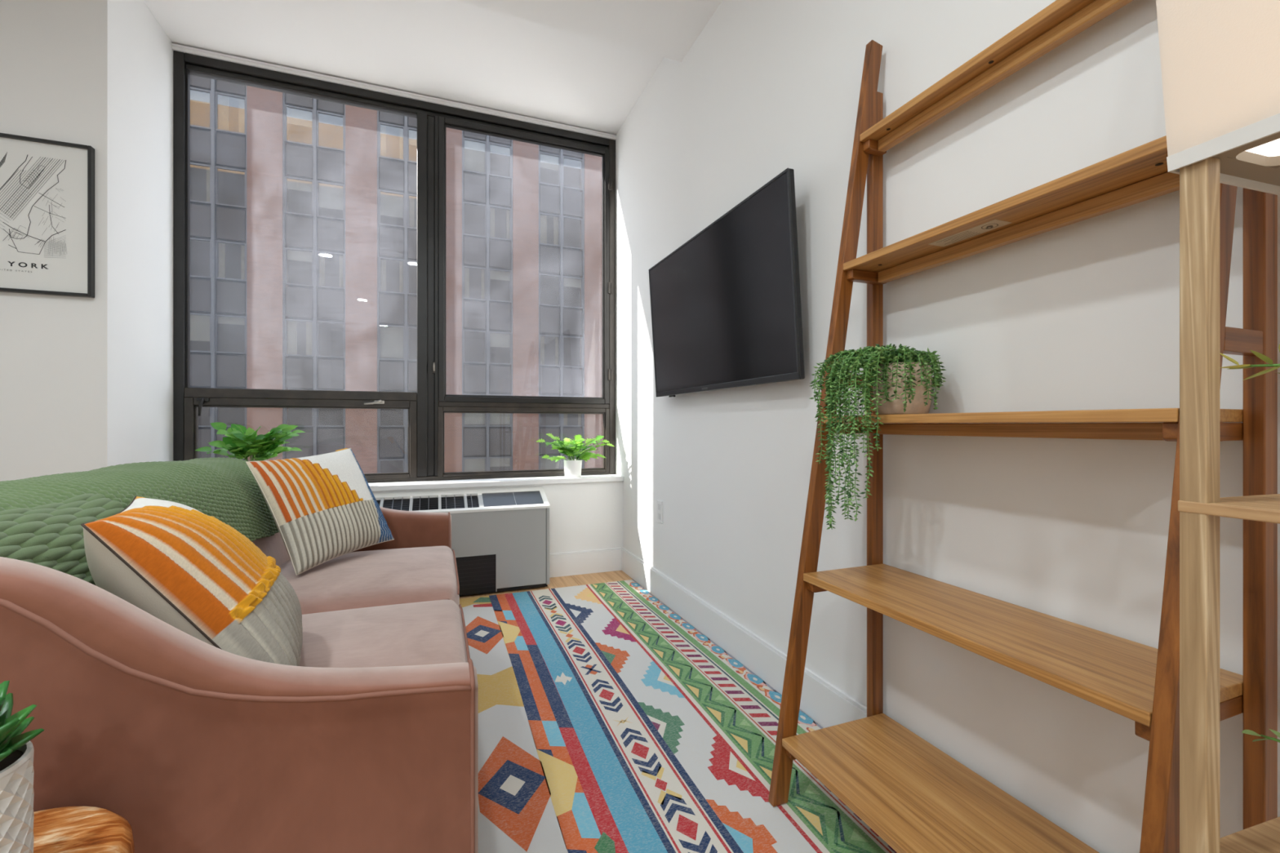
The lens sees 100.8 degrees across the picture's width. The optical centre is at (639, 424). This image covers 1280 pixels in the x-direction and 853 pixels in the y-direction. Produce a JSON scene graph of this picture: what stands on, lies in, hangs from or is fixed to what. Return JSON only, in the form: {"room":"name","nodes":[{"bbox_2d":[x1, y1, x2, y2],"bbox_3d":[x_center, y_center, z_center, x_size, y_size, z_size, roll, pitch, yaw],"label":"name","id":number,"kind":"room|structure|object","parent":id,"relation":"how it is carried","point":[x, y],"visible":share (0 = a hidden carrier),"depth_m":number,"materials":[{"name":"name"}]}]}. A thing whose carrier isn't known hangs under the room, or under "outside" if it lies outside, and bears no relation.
{"room":"living room","nodes":[
{"label":"living room","id":0,"kind":"room"},
{"bbox_2d":[0,0,173,481],"bbox_3d":[-2.827,-0.600,2.524,0.775,3.600,0.740,0,0,-21],"label":"wall pier","id":1,"kind":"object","parent":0,"point":[86,384],"visible":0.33,"depth_m":2.31,"materials":[{"name":"white paint"}]},
{"bbox_2d":[0,133,94,297],"bbox_3d":[-2.630,-0.876,2.187,0.568,0.648,0.030,0,0,-21],"label":"framed map","id":2,"kind":"object","parent":1,"relation":"attached to","point":[47,186],"visible":1,"depth_m":2.23,"materials":[{"name":"black"}]},
{"bbox_2d":[0,151,66,257],"bbox_3d":[-2.627,-0.919,2.189,0.389,0.424,0.001,0,0,-21],"label":"print","id":3,"kind":"object","parent":2,"relation":"attached to","point":[3,162],"depth_m":2.22},
{"bbox_2d":[142,0,663,134],"bbox_3d":[-1.475,-2.243,2.728,3.445,0.315,1.090,0,0,-21],"label":"ceiling","id":4,"kind":"structure","parent":0,"point":[448,50],"depth_m":2.94,"materials":[{"name":"white paint"}]},
{"bbox_2d":[372,481,622,553],"bbox_3d":[-1.357,0.794,3.335,2.550,0.812,0.280,0,0,-21],"label":"wall","id":5,"kind":"structure","parent":0,"point":[586,516],"depth_m":3.56,"materials":[{"name":"white paint"}]},
{"bbox_2d":[171,43,616,483],"bbox_3d":[-1.372,-0.861,3.373,2.550,2.431,0.118,0,0,-21],"label":"window","id":6,"kind":"structure","parent":5,"relation":"in","point":[424,406],"depth_m":3.35,"materials":[{"name":"black metal"}]},
{"bbox_2d":[368,474,623,491],"bbox_3d":[-1.334,0.371,3.273,2.550,0.033,0.192,0,0,-21],"label":"window sill","id":7,"kind":"structure","parent":5,"relation":"on","point":[441,484],"depth_m":3.35,"materials":[{"name":"white paint"}]},
{"bbox_2d":[195,422,305,461],"bbox_3d":[-2.161,0.170,2.941,0.516,0.370,0.255,0,0,-21],"label":"potted plant","id":8,"kind":"object","parent":7,"relation":"on","point":[261,447],"visible":0.85,"depth_m":2.92,"materials":[{"name":"green plant"}]},
{"bbox_2d":[536,433,613,477],"bbox_3d":[-0.430,0.204,3.590,0.501,0.302,0.260,0,0,3],"label":"potted plant","id":9,"kind":"object","parent":7,"relation":"on","point":[572,467],"visible":1,"depth_m":3.56,"materials":[{"name":"green plant"}]},
{"bbox_2d":[459,570,687,622],"bbox_3d":[-0.123,1.100,-0.787,3.405,0.200,8.820,0,0,-21],"label":"floor","id":10,"kind":"structure","parent":0,"point":[616,575],"depth_m":3.40,"materials":[{"name":"brown wood"}]},
{"bbox_2d":[33,806,134,852],"bbox_3d":[-0.700,0.738,0.540,0.268,0.523,0.268,0,0,-21],"label":"side table","id":11,"kind":"object","parent":10,"relation":"on","point":[68,829],"visible":0.82,"depth_m":0.62,"materials":[{"name":"brown wood"}]},
{"bbox_2d":[0,680,44,852],"bbox_3d":[-0.677,0.372,0.511,0.135,0.206,0.146,0,0,-21],"label":"succulent pot","id":12,"kind":"object","parent":11,"relation":"on","point":[16,748],"visible":1,"depth_m":0.54,"materials":[{"name":"white ceramic"}]},
{"bbox_2d":[0,506,478,852],"bbox_3d":[-1.039,0.571,1.510,1.004,0.842,1.779,0,0,-21],"label":"sofa","id":13,"kind":"object","parent":10,"relation":"on","point":[369,744],"visible":0.65,"depth_m":0.77,"materials":[{"name":"pink fabric"}]},
{"bbox_2d":[0,457,279,586],"bbox_3d":[-1.319,0.344,1.345,0.455,0.470,1.496,0,0,-21],"label":"throw blanket","id":14,"kind":"object","parent":13,"relation":"on","point":[42,517],"visible":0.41,"depth_m":1.14,"materials":[{"name":"green fabric"}]},
{"bbox_2d":[80,495,302,666],"bbox_3d":[-0.846,0.327,1.037,0.311,0.359,0.438,0,0,-33],"label":"cushion","id":15,"kind":"object","parent":13,"relation":"on","point":[180,565],"visible":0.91,"depth_m":0.91,"materials":[{"name":"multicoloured fabric"}]},
{"bbox_2d":[245,448,394,575],"bbox_3d":[-1.180,0.299,2.010,0.245,0.405,0.452,0,0,18],"label":"cushion","id":16,"kind":"object","parent":13,"relation":"on","point":[323,508],"visible":1,"depth_m":1.91,"materials":[{"name":"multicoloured fabric"}]},
{"bbox_2d":[279,546,459,614],"bbox_3d":[-0.993,0.586,1.941,0.610,0.159,0.766,0,0,-21],"label":"seat cushion","id":17,"kind":"object","parent":13,"relation":"on","point":[369,576],"depth_m":1.78,"materials":[{"name":"pink fabric"}]},
{"bbox_2d":[298,599,467,667],"bbox_3d":[-0.716,0.586,1.221,0.610,0.159,0.766,0,0,-21],"label":"seat cushion","id":18,"kind":"object","parent":13,"relation":"on","point":[423,632],"depth_m":1.28,"materials":[{"name":"pink fabric"}]},
{"bbox_2d":[373,486,550,595],"bbox_3d":[-1.097,0.697,3.158,1.078,0.590,0.236,0,0,-21],"label":"air conditioner","id":19,"kind":"object","parent":10,"relation":"on","point":[501,544],"visible":0.52,"depth_m":3.15,"materials":[{"name":"white metal"}]},
{"bbox_2d":[376,493,484,511],"bbox_3d":[-1.259,0.470,3.082,0.662,0.096,0.161,0,0,-21],"label":"grille","id":20,"kind":"object","parent":19,"relation":"attached to","point":[444,502],"depth_m":3.12,"materials":[{"name":"black"}]},
{"bbox_2d":[459,579,897,852],"bbox_3d":[-0.215,0.997,1.790,1.491,0.005,2.895,0,0,-21],"label":"rug","id":21,"kind":"object","parent":10,"relation":"on","point":[609,722],"visible":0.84,"depth_m":1.69,"materials":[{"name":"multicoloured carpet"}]},
{"bbox_2d":[768,0,1277,852],"bbox_3d":[0.651,-0.047,1.098,0.371,2.080,0.782,0,0,-21],"label":"ladder shelf","id":22,"kind":"object","parent":21,"relation":"on","point":[917,797],"visible":0.86,"depth_m":1.05,"materials":[{"name":"brown wood"}]},
{"bbox_2d":[808,343,946,529],"bbox_3d":[0.595,0.029,1.318,0.307,0.464,0.210,0,0,-12],"label":"trailing plant","id":23,"kind":"object","parent":22,"relation":"on","point":[902,381],"visible":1,"depth_m":1.27,"materials":[{"name":"green plant"}]},
{"bbox_2d":[937,223,998,244],"bbox_3d":[0.728,-0.423,1.174,0.038,0.001,0.131,0,0,-21],"label":"print","id":24,"kind":"object","parent":22,"relation":"on","point":[988,227],"depth_m":1.17},
{"bbox_2d":[1155,0,1279,852],"bbox_3d":[0.782,0.197,0.527,0.291,1.593,0.291,0,0,-17],"label":"lamp","id":25,"kind":"object","parent":10,"relation":"on","point":[1220,59],"visible":1,"depth_m":0.59,"materials":[{"name":"brown wood"}]},
{"bbox_2d":[1219,343,1279,380],"bbox_3d":[0.739,-0.018,0.561,0.176,0.209,0.064,0,0,40],"label":"succulent plant","id":26,"kind":"object","parent":25,"relation":"on","point":[1262,357],"visible":0.99,"depth_m":0.60,"materials":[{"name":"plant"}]},
{"bbox_2d":[1241,728,1279,742],"bbox_3d":[0.771,0.424,0.566,0.069,0.141,0.156,0,0,-21],"label":"succulent plant","id":27,"kind":"object","parent":25,"relation":"on","point":[1245,731],"visible":1,"depth_m":0.62,"materials":[{"name":"green plant"}]},
{"bbox_2d":[1245,138,1279,156],"bbox_3d":[0.782,-0.318,0.527,0.243,0.004,0.243,0,0,-17],"label":"diffuser","id":28,"kind":"object","parent":25,"relation":"attached to","point":[1272,148],"depth_m":0.61,"materials":[{"name":"white"}]},
{"bbox_2d":[549,547,622,577],"bbox_3d":[-0.376,0.922,3.554,0.529,0.155,0.016,0,0,-21],"label":"baseboard","id":29,"kind":"structure","parent":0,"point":[603,560],"depth_m":3.55,"materials":[{"name":"white paint"}]},
{"bbox_2d":[453,0,722,62],"bbox_3d":[0.094,-2.158,-1.351,3.445,0.485,7.650,0,0,-21],"label":"ceiling","id":30,"kind":"structure","parent":0,"point":[666,28],"depth_m":2.49,"materials":[{"name":"white paint"}]},
{"bbox_2d":[615,0,1279,852],"bbox_3d":[1.405,-0.600,-0.129,0.120,3.600,8.950,0,0,-21],"label":"wall","id":31,"kind":"structure","parent":0,"point":[1083,314],"depth_m":1.33,"materials":[{"name":"white paint"}]},
{"bbox_2d":[657,500,662,523],"bbox_3d":[0.114,0.500,3.049,0.008,0.126,0.070,0,0,-21],"label":"wall outlet","id":32,"kind":"object","parent":31,"relation":"attached to","point":[660,504],"visible":1,"depth_m":3.04,"materials":[{"name":"white plastic"}]},
{"bbox_2d":[648,167,804,397],"bbox_3d":[0.324,-0.498,2.346,0.120,0.710,1.232,0,0,-21],"label":"television","id":33,"kind":"object","parent":31,"relation":"attached to","point":[726,308],"visible":1,"depth_m":2.11,"materials":[{"name":"black plastic"}]},
{"bbox_2d":[621,546,866,728],"bbox_3d":[1.394,0.922,-0.289,0.016,0.155,8.460,0,0,-21],"label":"baseboard","id":34,"kind":"structure","parent":31,"relation":"attached to","point":[825,704],"depth_m":2.18,"materials":[{"name":"white paint"}]},
{"label":"outside","id":35,"kind":"structure","parent":0,"visible":0},
{"bbox_3d":[-11.467,15.100,29.821,120.000,0.200,56.100,0,0,-21],"label":"street","id":36,"kind":"object","parent":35,"visible":0},
{"bbox_2d":[190,75,602,473],"bbox_3d":[-15.604,-1.150,31.413,39.520,32.300,14.160,0,0,-21],"label":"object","id":37,"kind":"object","parent":36,"relation":"on","point":[304,210],"visible":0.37,"depth_m":25.23,"materials":[{"name":"glass"}]},
{"bbox_2d":[190,315,209,341],"bbox_3d":[-19.116,-4.180,22.841,1.010,1.100,0.020,0,0,-21],"label":"blind","id":38,"kind":"object","parent":37,"relation":"hanging from","point":[199,325],"depth_m":22.88,"materials":[{"name":"grey fabric"}]},
{"bbox_2d":[190,89,209,104],"bbox_3d":[-19.116,-14.165,22.841,1.010,0.450,0.020,0,0,-21],"label":"blind","id":39,"kind":"object","parent":37,"relation":"hanging from","point":[197,96],"depth_m":22.86,"materials":[{"name":"white fabric"}]},
{"bbox_2d":[206,167,209,201],"bbox_3d":[-18.743,-10.400,23.006,0.154,1.540,0.040,0,0,-21],"label":"curtain","id":40,"kind":"object","parent":37,"relation":"hanging from","point":[207,168],"depth_m":22.98,"materials":[{"name":"grey fabric"}]},
{"bbox_2d":[218,243,225,277],"bbox_3d":[-18.307,-7.180,23.174,0.220,1.540,0.040,0,0,-21],"label":"curtain","id":41,"kind":"object","parent":37,"relation":"hanging from","point":[221,246],"depth_m":23.16,"materials":[{"name":"grey fabric"}]},
{"bbox_2d":[218,95,228,130],"bbox_3d":[-18.246,-13.620,23.197,0.350,1.540,0.040,0,0,-21],"label":"curtain","id":42,"kind":"object","parent":37,"relation":"hanging from","point":[223,100],"depth_m":23.17,"materials":[{"name":"beige fabric"}]},
{"bbox_2d":[217,316,244,324],"bbox_3d":[-17.950,-4.580,23.290,1.010,0.300,0.020,0,0,-21],"label":"blind","id":43,"kind":"object","parent":37,"relation":"hanging from","point":[223,320],"depth_m":23.27,"materials":[{"name":"grey fabric"}]},
{"bbox_2d":[238,98,244,133],"bbox_3d":[-17.618,-13.620,23.438,0.245,1.540,0.040,0,0,-21],"label":"curtain","id":44,"kind":"object","parent":37,"relation":"hanging from","point":[241,102],"depth_m":23.41,"materials":[{"name":"beige fabric"}]},
{"bbox_2d":[240,244,244,279],"bbox_3d":[-17.576,-7.180,23.455,0.154,1.540,0.040,0,0,-21],"label":"curtain","id":45,"kind":"object","parent":37,"relation":"hanging from","point":[242,247],"depth_m":23.43,"materials":[{"name":"grey fabric"}]},
{"bbox_2d":[287,320,297,354],"bbox_3d":[-15.847,-3.960,24.119,0.350,1.540,0.040,0,0,-21],"label":"curtain","id":46,"kind":"object","parent":37,"relation":"hanging from","point":[291,325],"depth_m":24.10,"materials":[{"name":"grey fabric"}]},
{"bbox_2d":[287,249,311,262],"bbox_3d":[-15.551,-7.725,24.212,1.010,0.450,0.020,0,0,-21],"label":"blind","id":47,"kind":"object","parent":37,"relation":"hanging from","point":[295,255],"depth_m":24.19,"materials":[{"name":"grey fabric"}]},
{"bbox_2d":[287,178,311,191],"bbox_3d":[-15.551,-10.945,24.212,1.010,0.450,0.020,0,0,-21],"label":"blind","id":48,"kind":"object","parent":37,"relation":"hanging from","point":[292,184],"depth_m":24.19,"materials":[{"name":"white fabric"}]},
{"bbox_2d":[287,107,311,127],"bbox_3d":[-15.551,-14.040,24.212,1.010,0.700,0.020,0,0,-21],"label":"blind","id":49,"kind":"object","parent":37,"relation":"hanging from","point":[295,117],"depth_m":24.19,"materials":[{"name":"beige fabric"}]},
{"bbox_2d":[306,321,311,355],"bbox_3d":[-15.220,-3.960,24.361,0.245,1.540,0.040,0,0,-21],"label":"curtain","id":50,"kind":"object","parent":37,"relation":"hanging from","point":[308,325],"depth_m":24.34,"materials":[{"name":"grey fabric"}]},
{"bbox_2d":[319,253,324,285],"bbox_3d":[-14.741,-7.180,24.545,0.220,1.540,0.040,0,0,-21],"label":"curtain","id":51,"kind":"object","parent":37,"relation":"hanging from","point":[322,256],"depth_m":24.52,"materials":[{"name":"grey fabric"}]},
{"bbox_2d":[318,183,342,210],"bbox_3d":[-14.384,-10.620,24.660,1.010,1.100,0.020,0,0,-21],"label":"blind","id":52,"kind":"object","parent":37,"relation":"hanging from","point":[331,197],"depth_m":24.64,"materials":[{"name":"grey fabric"}]},
{"bbox_2d":[339,255,342,287],"bbox_3d":[-14.010,-7.180,24.826,0.154,1.540,0.040,0,0,-21],"label":"curtain","id":53,"kind":"object","parent":37,"relation":"hanging from","point":[340,256],"depth_m":24.81,"materials":[{"name":"grey fabric"}]},
{"bbox_2d":[381,259,386,291],"bbox_3d":[-12.342,-7.180,25.467,0.220,1.540,0.040,0,0,-21],"label":"curtain","id":54,"kind":"object","parent":37,"relation":"hanging from","point":[383,261],"depth_m":25.46,"materials":[{"name":"grey fabric"}]},
{"bbox_2d":[381,125,386,156],"bbox_3d":[-12.342,-13.620,25.467,0.220,1.540,0.040,0,0,-21],"label":"curtain","id":55,"kind":"object","parent":37,"relation":"hanging from","point":[383,127],"depth_m":25.46,"materials":[{"name":"beige fabric"}]},
{"bbox_2d":[380,326,403,358],"bbox_3d":[-11.985,-3.980,25.583,1.010,1.500,0.020,0,0,-21],"label":"blind","id":56,"kind":"object","parent":37,"relation":"hanging from","point":[391,338],"depth_m":25.56,"materials":[{"name":"grey fabric"}]},
{"bbox_2d":[380,191,403,217],"bbox_3d":[-11.985,-10.620,25.583,1.010,1.100,0.020,0,0,-21],"label":"blind","id":57,"kind":"object","parent":37,"relation":"hanging from","point":[391,205],"depth_m":25.56,"materials":[{"name":"grey fabric"}]},
{"bbox_2d":[399,261,403,292],"bbox_3d":[-11.612,-7.180,25.748,0.154,1.540,0.040,0,0,-21],"label":"curtain","id":58,"kind":"object","parent":37,"relation":"hanging from","point":[401,263],"depth_m":25.73,"materials":[{"name":"grey fabric"}]},
{"bbox_2d":[399,128,403,159],"bbox_3d":[-11.612,-13.620,25.748,0.154,1.540,0.040,0,0,-21],"label":"curtain","id":59,"kind":"object","parent":37,"relation":"hanging from","point":[401,131],"depth_m":25.73,"materials":[{"name":"beige fabric"}]},
{"bbox_2d":[408,195,413,226],"bbox_3d":[-11.176,-10.400,25.916,0.220,1.540,0.040,0,0,-21],"label":"curtain","id":60,"kind":"object","parent":37,"relation":"hanging from","point":[411,198],"depth_m":25.88,"materials":[{"name":"grey fabric"}]},
{"bbox_2d":[408,130,417,146],"bbox_3d":[-10.819,-14.040,26.032,1.010,0.700,0.020,0,0,-21],"label":"blind","id":61,"kind":"object","parent":37,"relation":"hanging from","point":[412,135],"depth_m":25.92,"materials":[{"name":"beige fabric"}]},
{"bbox_2d":[464,267,469,297],"bbox_3d":[-8.777,-7.180,26.838,0.220,1.540,0.040,0,0,-21],"label":"curtain","id":62,"kind":"object","parent":37,"relation":"hanging from","point":[466,269],"depth_m":26.82,"materials":[{"name":"grey fabric"}]},
{"bbox_2d":[464,458,484,471],"bbox_3d":[-8.420,2.460,26.954,1.010,1.500,0.020,0,0,-21],"label":"blind","id":63,"kind":"object","parent":37,"relation":"hanging from","point":[470,464],"depth_m":26.95,"materials":[{"name":"grey fabric"}]},
{"bbox_2d":[464,413,484,424],"bbox_3d":[-8.420,-0.760,26.954,1.010,1.500,0.020,0,0,-21],"label":"blind","id":64,"kind":"object","parent":37,"relation":"hanging from","point":[469,418],"depth_m":26.95,"materials":[{"name":"grey fabric"}]},
{"bbox_2d":[464,140,484,173],"bbox_3d":[-8.420,-13.640,26.954,1.010,1.500,0.020,0,0,-21],"label":"blind","id":65,"kind":"object","parent":37,"relation":"hanging from","point":[474,153],"depth_m":26.95,"materials":[{"name":"white fabric"}]},
{"bbox_2d":[481,269,484,298],"bbox_3d":[-8.046,-7.180,27.119,0.154,1.540,0.040,0,0,-21],"label":"curtain","id":66,"kind":"object","parent":37,"relation":"hanging from","point":[482,270],"depth_m":27.10,"materials":[{"name":"grey fabric"}]},
{"bbox_2d":[489,208,494,237],"bbox_3d":[-7.610,-10.400,27.287,0.220,1.540,0.040,0,0,-21],"label":"curtain","id":67,"kind":"object","parent":37,"relation":"hanging from","point":[491,210],"depth_m":27.27,"materials":[{"name":"grey fabric"}]},
{"bbox_2d":[489,457,510,466],"bbox_3d":[-7.253,1.935,27.402,1.010,0.450,0.020,0,0,-21],"label":"blind","id":68,"kind":"object","parent":37,"relation":"hanging from","point":[494,462],"depth_m":27.39,"materials":[{"name":"grey fabric"}]},
{"bbox_2d":[489,413,510,424],"bbox_3d":[-7.253,-0.760,27.402,1.010,1.500,0.020,0,0,-21],"label":"blind","id":69,"kind":"object","parent":37,"relation":"hanging from","point":[495,418],"depth_m":27.39,"materials":[{"name":"grey fabric"}]},
{"bbox_2d":[489,333,510,347],"bbox_3d":[-7.253,-4.380,27.402,1.010,0.700,0.020,0,0,-21],"label":"blind","id":70,"kind":"object","parent":37,"relation":"hanging from","point":[496,340],"depth_m":27.39,"materials":[{"name":"grey fabric"}]},
{"bbox_2d":[489,270,510,280],"bbox_3d":[-7.253,-7.725,27.402,1.010,0.450,0.020,0,0,-21],"label":"blind","id":71,"kind":"object","parent":37,"relation":"hanging from","point":[496,274],"depth_m":27.39,"materials":[{"name":"grey fabric"}]},
{"bbox_2d":[489,145,510,154],"bbox_3d":[-7.253,-14.240,27.402,1.010,0.300,0.020,0,0,-21],"label":"blind","id":72,"kind":"object","parent":37,"relation":"hanging from","point":[493,148],"depth_m":27.39,"materials":[{"name":"white fabric"}]},
{"bbox_2d":[506,209,509,239],"bbox_3d":[-6.880,-10.400,27.568,0.154,1.540,0.040,0,0,-21],"label":"curtain","id":73,"kind":"object","parent":37,"relation":"hanging from","point":[507,211],"depth_m":27.55,"materials":[{"name":"grey fabric"}]},
{"bbox_2d":[540,336,544,364],"bbox_3d":[-5.212,-3.960,28.209,0.220,1.540,0.040,0,0,-21],"label":"curtain","id":74,"kind":"object","parent":37,"relation":"hanging from","point":[542,338],"depth_m":28.19,"materials":[{"name":"grey fabric"}]},
{"bbox_2d":[540,214,546,243],"bbox_3d":[-5.151,-10.400,28.232,0.350,1.540,0.040,0,0,-21],"label":"curtain","id":75,"kind":"object","parent":37,"relation":"hanging from","point":[543,218],"depth_m":28.21,"materials":[{"name":"grey fabric"}]},
{"bbox_2d":[540,457,558,469],"bbox_3d":[-4.854,2.260,28.325,1.010,1.100,0.020,0,0,-21],"label":"blind","id":76,"kind":"object","parent":37,"relation":"hanging from","point":[545,464],"depth_m":28.30,"materials":[{"name":"grey fabric"}]},
{"bbox_2d":[540,154,558,170],"bbox_3d":[-4.854,-14.040,28.325,1.010,0.700,0.020,0,0,-21],"label":"blind","id":77,"kind":"object","parent":37,"relation":"hanging from","point":[550,162],"depth_m":28.31,"materials":[{"name":"white fabric"}]},
{"bbox_2d":[553,217,558,244],"bbox_3d":[-4.523,-10.400,28.474,0.245,1.540,0.040,0,0,-21],"label":"curtain","id":78,"kind":"object","parent":37,"relation":"hanging from","point":[555,219],"depth_m":28.46,"materials":[{"name":"grey fabric"}]},
{"bbox_2d":[555,337,558,365],"bbox_3d":[-4.481,-3.960,28.490,0.154,1.540,0.040,0,0,-21],"label":"curtain","id":79,"kind":"object","parent":37,"relation":"hanging from","point":[556,338],"depth_m":28.48,"materials":[{"name":"grey fabric"}]},
{"bbox_2d":[564,413,567,425],"bbox_3d":[-4.045,-0.740,28.658,0.220,1.540,0.040,0,0,-21],"label":"curtain","id":80,"kind":"object","parent":37,"relation":"hanging from","point":[565,415],"depth_m":28.64,"materials":[{"name":"grey fabric"}]},
{"bbox_2d":[564,277,581,288],"bbox_3d":[-3.688,-7.725,28.774,1.010,0.450,0.020,0,0,-21],"label":"blind","id":81,"kind":"object","parent":37,"relation":"hanging from","point":[569,282],"depth_m":28.77,"materials":[{"name":"grey fabric"}]},
{"bbox_2d":[577,413,581,425],"bbox_3d":[-3.314,-0.740,28.939,0.154,1.540,0.040,0,0,-21],"label":"curtain","id":82,"kind":"object","parent":37,"relation":"hanging from","point":[579,415],"depth_m":28.92,"materials":[{"name":"grey fabric"}]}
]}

